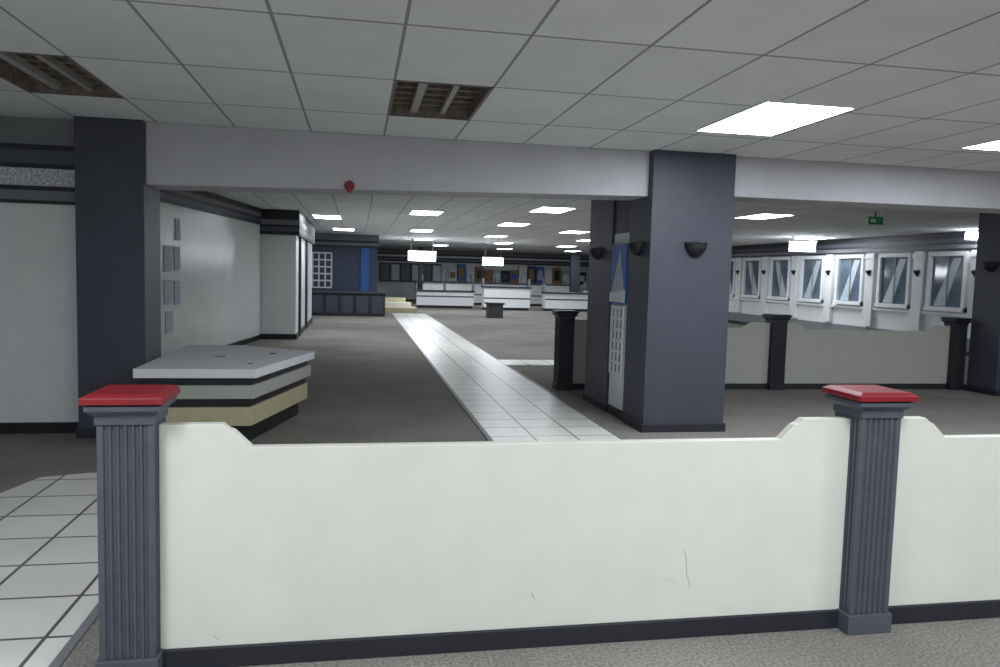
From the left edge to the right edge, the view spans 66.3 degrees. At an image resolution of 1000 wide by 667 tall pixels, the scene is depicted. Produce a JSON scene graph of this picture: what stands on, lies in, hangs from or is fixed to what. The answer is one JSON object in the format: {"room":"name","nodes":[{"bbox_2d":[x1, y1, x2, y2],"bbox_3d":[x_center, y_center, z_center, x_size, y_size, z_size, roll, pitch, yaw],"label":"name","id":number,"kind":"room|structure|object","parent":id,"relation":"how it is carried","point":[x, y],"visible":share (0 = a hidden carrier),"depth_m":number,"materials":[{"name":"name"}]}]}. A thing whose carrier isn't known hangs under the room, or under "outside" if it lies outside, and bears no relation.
{"room":"department store","nodes":[
{"label":"department store","id":0,"kind":"room"},
{"bbox_2d":[0,202,78,422],"bbox_3d":[-5.412,-0.535,6.962,3.100,2.900,0.200,1,5,-11],"label":"wall","id":1,"kind":"structure","parent":0,"point":[39,355],"depth_m":7.10,"materials":[{"name":"white paint"}]},
{"bbox_2d":[0,116,74,204],"bbox_3d":[-5.264,-1.586,6.780,2.900,0.770,0.040,1,5,-11],"label":"trim","id":2,"kind":"structure","parent":1,"relation":"attached to","point":[37,165],"depth_m":6.97,"materials":[{"name":"stone"}]},
{"bbox_2d":[0,422,78,433],"bbox_3d":[-5.331,0.870,6.976,2.900,0.100,0.030,1,5,-11],"label":"baseboard","id":3,"kind":"structure","parent":1,"relation":"attached to","point":[6,427],"depth_m":7.15,"materials":[{"name":"black"}]},
{"bbox_2d":[160,201,259,355],"bbox_3d":[-5.235,-0.930,12.116,0.202,2.900,9.925,1,4,-3],"label":"wall","id":4,"kind":"structure","parent":0,"point":[219,273],"depth_m":13.77,"materials":[{"name":"white paint"}]},
{"bbox_2d":[164,245,171,271],"bbox_3d":[-5.107,-1.150,11.763,0.009,0.400,0.303,1,4,-3],"label":"paper","id":5,"kind":"object","parent":4,"relation":"attached to","point":[167,249],"visible":1,"depth_m":11.75,"materials":[{"name":"grey paper"}]},
{"bbox_2d":[164,279,171,304],"bbox_3d":[-5.120,-0.642,11.802,0.009,0.380,0.303,1,4,-3],"label":"paper","id":6,"kind":"object","parent":4,"relation":"attached to","point":[167,283],"visible":1,"depth_m":11.79,"materials":[{"name":"grey paper"}]},
{"bbox_2d":[165,311,172,333],"bbox_3d":[-5.135,-0.177,11.879,0.009,0.340,0.283,1,4,-3],"label":"paper","id":7,"kind":"object","parent":4,"relation":"attached to","point":[168,314],"visible":1,"depth_m":11.87,"materials":[{"name":"grey paper"}]},
{"bbox_2d":[174,246,179,270],"bbox_3d":[-5.123,-1.189,12.134,0.009,0.380,0.242,1,4,-3],"label":"paper","id":8,"kind":"object","parent":4,"relation":"attached to","point":[176,249],"visible":1,"depth_m":12.11,"materials":[{"name":"grey paper"}]},
{"bbox_2d":[174,281,180,304],"bbox_3d":[-5.138,-0.652,12.186,0.009,0.380,0.262,1,4,-3],"label":"paper","id":9,"kind":"object","parent":4,"relation":"attached to","point":[177,284],"visible":1,"depth_m":12.17,"materials":[{"name":"grey paper"}]},
{"bbox_2d":[175,218,179,239],"bbox_3d":[-5.112,-1.650,12.129,0.009,0.340,0.202,1,4,-3],"label":"paper","id":10,"kind":"object","parent":4,"relation":"attached to","point":[177,221],"visible":1,"depth_m":12.11,"materials":[{"name":"grey paper"}]},
{"bbox_2d":[160,190,261,344],"bbox_3d":[-5.116,-0.928,12.134,0.050,2.900,9.795,1,4,-3],"label":"trim","id":11,"kind":"structure","parent":4,"relation":"attached to","point":[205,201],"depth_m":13.87,"materials":[{"name":"black paint"}]},
{"bbox_2d":[260,209,314,339],"bbox_3d":[-5.596,-1.562,20.149,1.050,2.900,6.220,1,5,-11],"label":"wall","id":12,"kind":"structure","parent":0,"point":[287,237],"depth_m":17.22,"materials":[{"name":"white paint"}]},
{"bbox_2d":[312,246,377,290],"bbox_3d":[-7.482,-2.837,35.929,3.000,2.900,16.400,1,5,-11],"label":"wall","id":13,"kind":"structure","parent":0,"point":[346,262],"depth_m":27.97,"materials":[{"name":"blue paint"}]},
{"bbox_2d":[312,252,331,287],"bbox_3d":[-6.459,-2.301,27.765,0.720,1.300,0.060,1,5,-11],"label":"window","id":14,"kind":"structure","parent":13,"relation":"in","point":[321,261],"depth_m":27.76,"materials":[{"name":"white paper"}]},
{"bbox_2d":[312,233,378,290],"bbox_3d":[-5.912,-2.269,27.859,2.940,2.700,0.080,1,5,-11],"label":"trim","id":15,"kind":"structure","parent":13,"relation":"attached to","point":[364,242],"depth_m":27.87,"materials":[{"name":"paint"}]},
{"bbox_2d":[377,261,588,298],"bbox_3d":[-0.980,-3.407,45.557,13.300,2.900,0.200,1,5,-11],"label":"wall","id":16,"kind":"structure","parent":0,"point":[406,290],"depth_m":44.99,"materials":[{"name":"white paint"}]},
{"bbox_2d":[379,262,441,281],"bbox_3d":[-5.209,-3.541,44.517,3.600,1.100,0.180,1,5,-11],"label":"notice board","id":17,"kind":"object","parent":16,"relation":"attached to","point":[388,272],"visible":0.85,"depth_m":44.39,"materials":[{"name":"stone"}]},
{"bbox_2d":[378,248,588,266],"bbox_3d":[-0.972,-4.492,45.316,13.200,0.700,0.100,1,5,-11],"label":"trim","id":18,"kind":"structure","parent":16,"relation":"attached to","point":[384,254],"depth_m":45.27,"materials":[{"name":"paint"}]},
{"bbox_2d":[0,0,999,254],"bbox_3d":[0.595,-2.890,20.668,20.550,0.001,49.200,1,5,-11],"label":"ceiling","id":19,"kind":"structure","parent":0,"point":[922,76],"depth_m":5.02,"materials":[{"name":"tile"}]},
{"bbox_2d":[0,51,123,98],"bbox_3d":[-3.179,-1.963,5.350,0.685,0.325,1.200,1,5,-11],"label":"ceiling vent","id":20,"kind":"object","parent":19,"relation":"in","point":[32,73],"depth_m":5.61,"materials":[{"name":"brown metal"}]},
{"bbox_2d":[312,214,341,218],"bbox_3d":[-4.258,-2.875,18.871,0.680,0.015,1.200,1,5,-11],"label":"ceiling light panel","id":21,"kind":"object","parent":19,"relation":"in","point":[315,216],"depth_m":18.73,"materials":[{"name":"white plastic"}]},
{"bbox_2d":[333,228,354,230],"bbox_3d":[-4.981,-3.324,24.414,0.680,0.015,1.200,1,5,-11],"label":"ceiling light panel","id":22,"kind":"object","parent":19,"relation":"in","point":[344,229],"depth_m":24.35,"materials":[{"name":"white plastic"}]},
{"bbox_2d":[145,121,649,200],"bbox_3d":[-0.896,-1.637,7.668,4.850,0.570,0.500,1,5,-11],"label":"ceiling beam","id":23,"kind":"structure","parent":19,"relation":"attached to","point":[179,156],"depth_m":7.38,"materials":[{"name":"white paint"}]},
{"bbox_2d":[344,181,354,192],"bbox_3d":[-1.436,-1.405,7.301,0.100,0.115,0.060,1,5,-11],"label":"fire alarm","id":24,"kind":"object","parent":23,"relation":"attached to","point":[349,186],"visible":1,"depth_m":7.28,"materials":[{"name":"red plastic"}]},
{"bbox_2d":[409,229,433,231],"bbox_3d":[-2.458,-3.221,23.972,0.680,0.015,1.200,1,5,-11],"label":"ceiling light panel","id":25,"kind":"object","parent":19,"relation":"in","point":[412,230],"depth_m":23.84,"materials":[{"name":"white plastic"}]},
{"bbox_2d":[408,238,436,260],"bbox_3d":[-3.041,-3.271,29.880,1.110,0.860,0.240,1,5,-11],"label":"hanging sign","id":26,"kind":"object","parent":19,"relation":"hanging from","point":[413,255],"visible":1,"depth_m":29.79,"materials":[{"name":"white plastic"}]},
{"bbox_2d":[408,210,443,215],"bbox_3d":[-1.623,-2.637,16.726,0.680,0.015,1.200,1,5,-11],"label":"ceiling light panel","id":27,"kind":"object","parent":19,"relation":"in","point":[413,212],"depth_m":16.63,"materials":[{"name":"white plastic"}]},
{"bbox_2d":[388,80,493,120],"bbox_3d":[-0.485,-1.929,5.853,0.685,0.325,1.200,1,5,-11],"label":"ceiling vent","id":28,"kind":"object","parent":19,"relation":"in","point":[409,98],"depth_m":6.11,"materials":[{"name":"brown metal"}]},
{"bbox_2d":[482,241,503,265],"bbox_3d":[-0.283,-3.231,30.905,0.860,0.950,0.240,1,5,-11],"label":"hanging sign","id":29,"kind":"object","parent":19,"relation":"hanging from","point":[498,261],"visible":0.91,"depth_m":30.83,"materials":[{"name":"white plastic"}]},
{"bbox_2d":[483,235,506,237],"bbox_3d":[-0.150,-3.341,26.329,0.680,0.015,1.200,1,5,-11],"label":"ceiling light panel","id":30,"kind":"object","parent":19,"relation":"in","point":[497,236],"depth_m":26.25,"materials":[{"name":"white plastic"}]},
{"bbox_2d":[694,99,858,135],"bbox_3d":[2.162,-1.714,6.137,0.740,0.015,1.200,1,5,-11],"label":"ceiling light panel","id":31,"kind":"object","parent":19,"relation":"in","point":[767,117],"depth_m":6.02,"materials":[{"name":"white plastic"}]},
{"bbox_2d":[788,236,816,251],"bbox_3d":[8.662,-2.562,21.906,0.760,0.410,0.240,1,5,-11],"label":"box","id":32,"kind":"object","parent":19,"relation":"hanging from","point":[794,245],"visible":1,"depth_m":21.82,"materials":[{"name":"white plastic"}]},
{"bbox_2d":[867,212,882,224],"bbox_3d":[6.799,-2.084,13.863,0.300,0.220,0.045,1,5,-11],"label":"exit sign","id":33,"kind":"object","parent":19,"relation":"hanging from","point":[874,220],"visible":1,"depth_m":13.85,"materials":[{"name":"green plastic"}]},
{"bbox_2d":[965,229,977,239],"bbox_3d":[10.726,-2.250,17.366,0.200,0.220,0.200,1,5,-11],"label":"ceiling spotlight","id":34,"kind":"object","parent":19,"relation":"hanging from","point":[972,235],"depth_m":17.29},
{"bbox_2d":[0,299,999,666],"bbox_3d":[0.486,0.032,21.113,19.900,0.100,49.400,1,5,-11],"label":"floor","id":35,"kind":"structure","parent":0,"point":[368,382],"depth_m":8.15,"materials":[{"name":"carpet"}]},
{"bbox_2d":[74,116,160,437],"bbox_3d":[-3.593,-0.508,7.240,0.620,2.900,0.620,1,5,-11],"label":"column","id":36,"kind":"structure","parent":35,"relation":"on","point":[117,215],"depth_m":6.95,"materials":[{"name":"paint"}]},
{"bbox_2d":[78,385,179,666],"bbox_3d":[-1.433,0.773,2.992,0.290,1.120,0.290,1,5,-11],"label":"post","id":37,"kind":"object","parent":35,"relation":"on","point":[127,418],"visible":0.94,"depth_m":2.90,"materials":[{"name":"stone"}]},
{"bbox_2d":[133,345,313,440],"bbox_3d":[-2.668,0.572,7.828,1.439,0.706,2.180,1,5,-11],"label":"reception desk","id":38,"kind":"object","parent":35,"relation":"on","point":[253,390],"visible":0.89,"depth_m":6.96,"materials":[{"name":"white"}]},
{"bbox_2d":[0,313,621,666],"bbox_3d":[-0.336,0.595,12.886,6.664,0.006,33.282,1,4,-2],"label":"walkway","id":39,"kind":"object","parent":35,"relation":"on","point":[49,525],"visible":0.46,"depth_m":4.92,"materials":[{"name":"white tile"}]},
{"bbox_2d":[48,313,624,666],"bbox_3d":[-1.690,0.550,12.946,3.800,0.012,32.900,1,5,-11],"label":"trim","id":40,"kind":"structure","parent":35,"relation":"on","point":[91,618],"depth_m":7.46,"materials":[{"name":"grey paint"}]},
{"bbox_2d":[312,290,386,316],"bbox_3d":[-5.434,-1.067,27.016,2.800,0.860,0.900,1,5,-11],"label":"countertop","id":41,"kind":"structure","parent":35,"relation":"on","point":[324,302],"depth_m":26.67,"materials":[{"name":"stone"}]},
{"bbox_2d":[385,297,416,312],"bbox_3d":[-4.032,-1.153,30.687,1.300,0.540,1.400,1,5,-11],"label":"plinth","id":42,"kind":"object","parent":35,"relation":"on","point":[392,304],"visible":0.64,"depth_m":30.45,"materials":[{"name":"beige laminate"}]},
{"bbox_2d":[418,247,423,289],"bbox_3d":[-4.144,-3.062,39.999,0.290,2.900,0.440,1,5,-11],"label":"column","id":43,"kind":"structure","parent":35,"relation":"on","point":[420,263],"depth_m":39.80,"materials":[{"name":"paint"}]},
{"bbox_2d":[415,282,474,308],"bbox_3d":[-2.519,-1.743,34.884,2.700,1.150,0.730,1,5,-11],"label":"countertop","id":44,"kind":"structure","parent":35,"relation":"on","point":[444,298],"depth_m":34.62,"materials":[{"name":"white paint"}]},
{"bbox_2d":[484,302,504,317],"bbox_3d":[-0.204,-0.851,28.004,0.650,0.560,0.600,1,5,-11],"label":"waste bin","id":45,"kind":"object","parent":35,"relation":"on","point":[493,309],"visible":1,"depth_m":27.75,"materials":[{"name":"grey"}]},
{"bbox_2d":[421,274,570,305],"bbox_3d":[-0.195,-2.203,39.359,7.700,1.500,0.730,1,5,-11],"label":"countertop","id":46,"kind":"structure","parent":35,"relation":"on","point":[535,292],"depth_m":39.01,"materials":[{"name":"white paint"}]},
{"bbox_2d":[159,417,850,666],"bbox_3d":[0.126,0.860,3.288,2.975,0.985,0.074,1,5,-11],"label":"partition panel","id":47,"kind":"object","parent":35,"relation":"on","point":[270,554],"visible":0.99,"depth_m":3.23,"materials":[{"name":"beige paint"}]},
{"bbox_2d":[481,278,531,310],"bbox_3d":[0.271,-1.754,34.380,2.200,1.400,0.730,1,5,-11],"label":"countertop","id":48,"kind":"structure","parent":35,"relation":"on","point":[514,298],"depth_m":34.14,"materials":[{"name":"white paint"}]},
{"bbox_2d":[541,284,587,311],"bbox_3d":[3.119,-1.619,34.920,2.400,1.200,0.730,1,5,-11],"label":"countertop","id":49,"kind":"structure","parent":35,"relation":"on","point":[551,301],"depth_m":34.63,"materials":[{"name":"white paint"}]},
{"bbox_2d":[552,310,578,390],"bbox_3d":[0.902,0.231,10.799,0.315,1.120,0.315,1,5,-11],"label":"post","id":50,"kind":"object","parent":35,"relation":"on","point":[564,319],"visible":1,"depth_m":10.70,"materials":[{"name":"stone"}]},
{"bbox_2d":[569,252,580,292],"bbox_3d":[4.040,-2.958,41.526,0.540,2.900,0.440,1,5,-11],"label":"column","id":51,"kind":"structure","parent":35,"relation":"on","point":[575,257],"depth_m":41.31,"materials":[{"name":"stone"}]},
{"bbox_2d":[582,282,587,292],"bbox_3d":[5.468,-1.860,37.887,2.700,1.350,0.730,1,5,-11],"label":"countertop","id":52,"kind":"structure","parent":35,"relation":"on","point":[585,290],"depth_m":37.60,"materials":[{"name":"white paint"}]},
{"bbox_2d":[582,200,615,411],"bbox_3d":[1.663,-0.545,9.554,0.940,2.900,0.930,1,5,-11],"label":"column","id":53,"kind":"structure","parent":35,"relation":"on","point":[603,212],"depth_m":9.42,"materials":[{"name":"paint"}]},
{"bbox_2d":[589,247,601,259],"bbox_3d":[1.166,-0.993,9.471,0.118,0.160,0.250,1,5,-11],"label":"wall sconce","id":54,"kind":"object","parent":53,"relation":"attached to","point":[595,253],"visible":1,"depth_m":9.40,"materials":[{"name":"black"}]},
{"bbox_2d":[607,200,630,418],"bbox_3d":[1.403,-0.490,8.761,0.140,2.900,0.520,1,5,-11],"label":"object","id":55,"kind":"object","parent":35,"relation":"on","point":[620,249],"visible":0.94,"depth_m":8.73,"materials":[{"name":"plastic"}]},
{"bbox_2d":[573,320,769,389],"bbox_3d":[2.498,0.316,11.102,3.020,0.990,0.074,1,5,-11],"label":"partition panel","id":56,"kind":"object","parent":35,"relation":"on","point":[747,354],"visible":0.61,"depth_m":11.28,"materials":[{"name":"beige paint"}]},
{"bbox_2d":[620,150,735,432],"bbox_3d":[1.906,-0.437,8.241,0.940,2.900,0.670,1,5,-11],"label":"column","id":57,"kind":"structure","parent":35,"relation":"on","point":[677,312],"depth_m":7.95,"materials":[{"name":"paint"}]},
{"bbox_2d":[628,241,642,255],"bbox_3d":[1.420,-0.901,8.107,0.118,0.160,0.250,1,5,-11],"label":"wall sconce","id":58,"kind":"object","parent":57,"relation":"attached to","point":[636,247],"visible":1,"depth_m":8.04,"materials":[{"name":"black metal"}]},
{"bbox_2d":[684,241,707,256],"bbox_3d":[2.026,-0.864,7.847,0.250,0.160,0.118,1,5,-11],"label":"wall sconce","id":59,"kind":"object","parent":57,"relation":"attached to","point":[695,249],"visible":1,"depth_m":7.82,"materials":[{"name":"black"}]},
{"bbox_2d":[734,156,999,213],"bbox_3d":[7.323,-1.608,9.195,10.070,0.420,0.500,1,5,-11],"label":"ceiling beam","id":60,"kind":"structure","parent":57,"relation":"on","point":[757,180],"depth_m":8.34,"materials":[{"name":"white paint"}]},
{"bbox_2d":[762,314,792,389],"bbox_3d":[4.097,0.271,11.395,0.315,1.120,0.315,1,5,-11],"label":"post","id":61,"kind":"object","parent":35,"relation":"on","point":[778,323],"visible":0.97,"depth_m":11.29,"materials":[{"name":"stone"}]},
{"bbox_2d":[784,323,950,388],"bbox_3d":[5.594,0.355,11.679,2.820,0.990,0.074,1,5,-11],"label":"partition panel","id":62,"kind":"object","parent":35,"relation":"on","point":[815,358],"visible":0.84,"depth_m":11.65,"materials":[{"name":"beige paint"}]},
{"bbox_2d":[822,385,918,634],"bbox_3d":[1.688,0.812,3.574,0.290,1.120,0.290,1,5,-11],"label":"post","id":63,"kind":"object","parent":35,"relation":"on","point":[875,412],"visible":0.9,"depth_m":3.48,"materials":[{"name":"stone"}]},
{"bbox_2d":[888,416,999,623],"bbox_3d":[3.198,0.898,3.861,2.875,0.985,0.074,1,5,-11],"label":"partition panel","id":64,"kind":"object","parent":35,"relation":"on","point":[945,563],"visible":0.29,"depth_m":3.64,"materials":[{"name":"beige paint"}]},
{"bbox_2d":[940,317,971,389],"bbox_3d":[7.095,0.309,11.954,0.315,1.120,0.315,1,5,-11],"label":"post","id":65,"kind":"object","parent":35,"relation":"on","point":[958,330],"visible":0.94,"depth_m":11.85,"materials":[{"name":"stone"}]},
{"bbox_2d":[964,213,999,395],"bbox_3d":[7.766,-0.536,11.575,0.940,2.900,0.590,1,5,-11],"label":"column","id":66,"kind":"structure","parent":35,"relation":"on","point":[983,376],"depth_m":11.52,"materials":[{"name":"paint"}]},
{"bbox_2d":[982,261,997,271],"bbox_3d":[7.283,-0.999,11.422,0.118,0.160,0.250,1,5,-11],"label":"wall sconce","id":67,"kind":"object","parent":66,"relation":"attached to","point":[990,266],"visible":1,"depth_m":11.37,"materials":[{"name":"black"}]},
{"bbox_2d":[496,222,530,226],"bbox_3d":[0.344,-2.824,19.831,0.680,0.015,1.200,1,5,-11],"label":"ceiling light panel","id":68,"kind":"object","parent":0,"point":[505,223],"depth_m":19.73,"materials":[{"name":"white plastic"}]},
{"bbox_2d":[528,206,576,212],"bbox_3d":[1.020,-2.439,15.090,0.680,0.015,1.200,1,5,-11],"label":"ceiling light panel","id":69,"kind":"object","parent":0,"point":[545,209],"depth_m":15.00,"materials":[{"name":"white plastic"}]},
{"bbox_2d":[558,230,589,233],"bbox_3d":[2.186,-2.982,22.507,0.680,0.015,1.200,1,5,-11],"label":"ceiling light panel","id":70,"kind":"object","parent":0,"point":[569,231],"depth_m":22.49,"materials":[{"name":"white plastic"}]},
{"bbox_2d":[733,213,794,218],"bbox_3d":[5.258,-2.338,15.272,0.680,0.015,1.200,1,5,-11],"label":"ceiling light panel","id":71,"kind":"object","parent":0,"point":[762,215],"depth_m":15.18,"materials":[{"name":"white plastic"}]},
{"bbox_2d":[792,237,836,239],"bbox_3d":[9.143,-2.776,22.284,0.680,0.015,1.200,1,5,-11],"label":"ceiling light panel","id":72,"kind":"object","parent":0,"point":[809,238],"depth_m":22.21,"materials":[{"name":"white plastic"}]},
{"bbox_2d":[729,250,971,338],"bbox_3d":[10.128,-1.334,22.688,0.200,2.900,49.000,1,5,-11],"label":"wall","id":73,"kind":"structure","parent":0,"point":[889,320],"depth_m":22.14,"materials":[{"name":"white paint"}]},
{"bbox_2d":[729,258,736,296],"bbox_3d":[8.721,-2.155,29.359,0.140,1.430,1.240,1,5,-11],"label":"window","id":74,"kind":"structure","parent":73,"relation":"in","point":[733,263],"depth_m":28.88,"materials":[{"name":"clear glass"}]},
{"bbox_2d":[740,258,761,297],"bbox_3d":[9.059,-2.004,27.536,0.140,1.430,1.240,1,5,-11],"label":"window","id":75,"kind":"structure","parent":73,"relation":"in","point":[752,267],"depth_m":27.57,"materials":[{"name":"clear glass"}]},
{"bbox_2d":[767,257,791,299],"bbox_3d":[9.397,-1.854,25.713,0.140,1.430,1.240,1,5,-11],"label":"window","id":76,"kind":"structure","parent":73,"relation":"in","point":[780,267],"depth_m":25.71,"materials":[{"name":"clear glass"}]},
{"bbox_2d":[797,256,825,302],"bbox_3d":[9.736,-1.704,23.890,0.140,1.430,1.240,1,5,-11],"label":"window","id":77,"kind":"structure","parent":73,"relation":"in","point":[812,268],"depth_m":23.89,"materials":[{"name":"clear glass"}]},
{"bbox_2d":[728,312,969,355],"bbox_3d":[9.962,-0.090,22.759,0.070,0.400,49.000,1,5,-11],"label":"baseboard","id":78,"kind":"structure","parent":73,"relation":"attached to","point":[738,318],"depth_m":24.11,"materials":[{"name":"grey paint"}]},
{"bbox_2d":[833,254,865,304],"bbox_3d":[10.074,-1.553,22.067,0.140,1.430,1.240,1,5,-11],"label":"window","id":79,"kind":"structure","parent":73,"relation":"in","point":[850,269],"depth_m":22.06,"materials":[{"name":"clear glass"}]},
{"bbox_2d":[729,230,977,316],"bbox_3d":[9.998,-1.784,22.626,0.090,2.000,49.000,1,5,-11],"label":"trim","id":80,"kind":"structure","parent":73,"relation":"attached to","point":[944,241],"depth_m":21.03,"materials":[{"name":"grey paint"}]},
{"bbox_2d":[734,250,976,336],"bbox_3d":[9.216,-1.665,26.644,0.149,2.000,37.600,1,5,-11],"label":"trim","id":81,"kind":"structure","parent":73,"relation":"attached to","point":[920,258],"depth_m":21.23,"materials":[{"name":"white paint"}]},
{"bbox_2d":[874,253,913,308],"bbox_3d":[10.412,-1.403,20.245,0.140,1.430,1.240,1,5,-11],"label":"window","id":82,"kind":"structure","parent":73,"relation":"in","point":[895,270],"depth_m":20.22,"materials":[{"name":"clear glass"}]},
{"bbox_2d":[913,270,919,275],"bbox_3d":[10.490,-1.523,19.300,0.095,0.160,0.200,1,5,-11],"label":"wall sconce","id":83,"kind":"object","parent":73,"relation":"attached to","point":[916,272],"visible":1,"depth_m":19.26,"materials":[{"name":"black"}]},
{"bbox_2d":[923,251,970,312],"bbox_3d":[10.750,-1.252,18.422,0.140,1.430,1.240,1,5,-11],"label":"window","id":84,"kind":"structure","parent":73,"relation":"in","point":[948,273],"depth_m":18.39,"materials":[{"name":"clear glass"}]},
{"bbox_2d":[959,139,999,150],"bbox_3d":[4.738,-1.682,6.618,0.700,0.015,1.200,1,5,-11],"label":"ceiling light panel","id":85,"kind":"object","parent":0,"point":[992,145],"depth_m":7.02,"materials":[{"name":"white plastic"}]}
]}

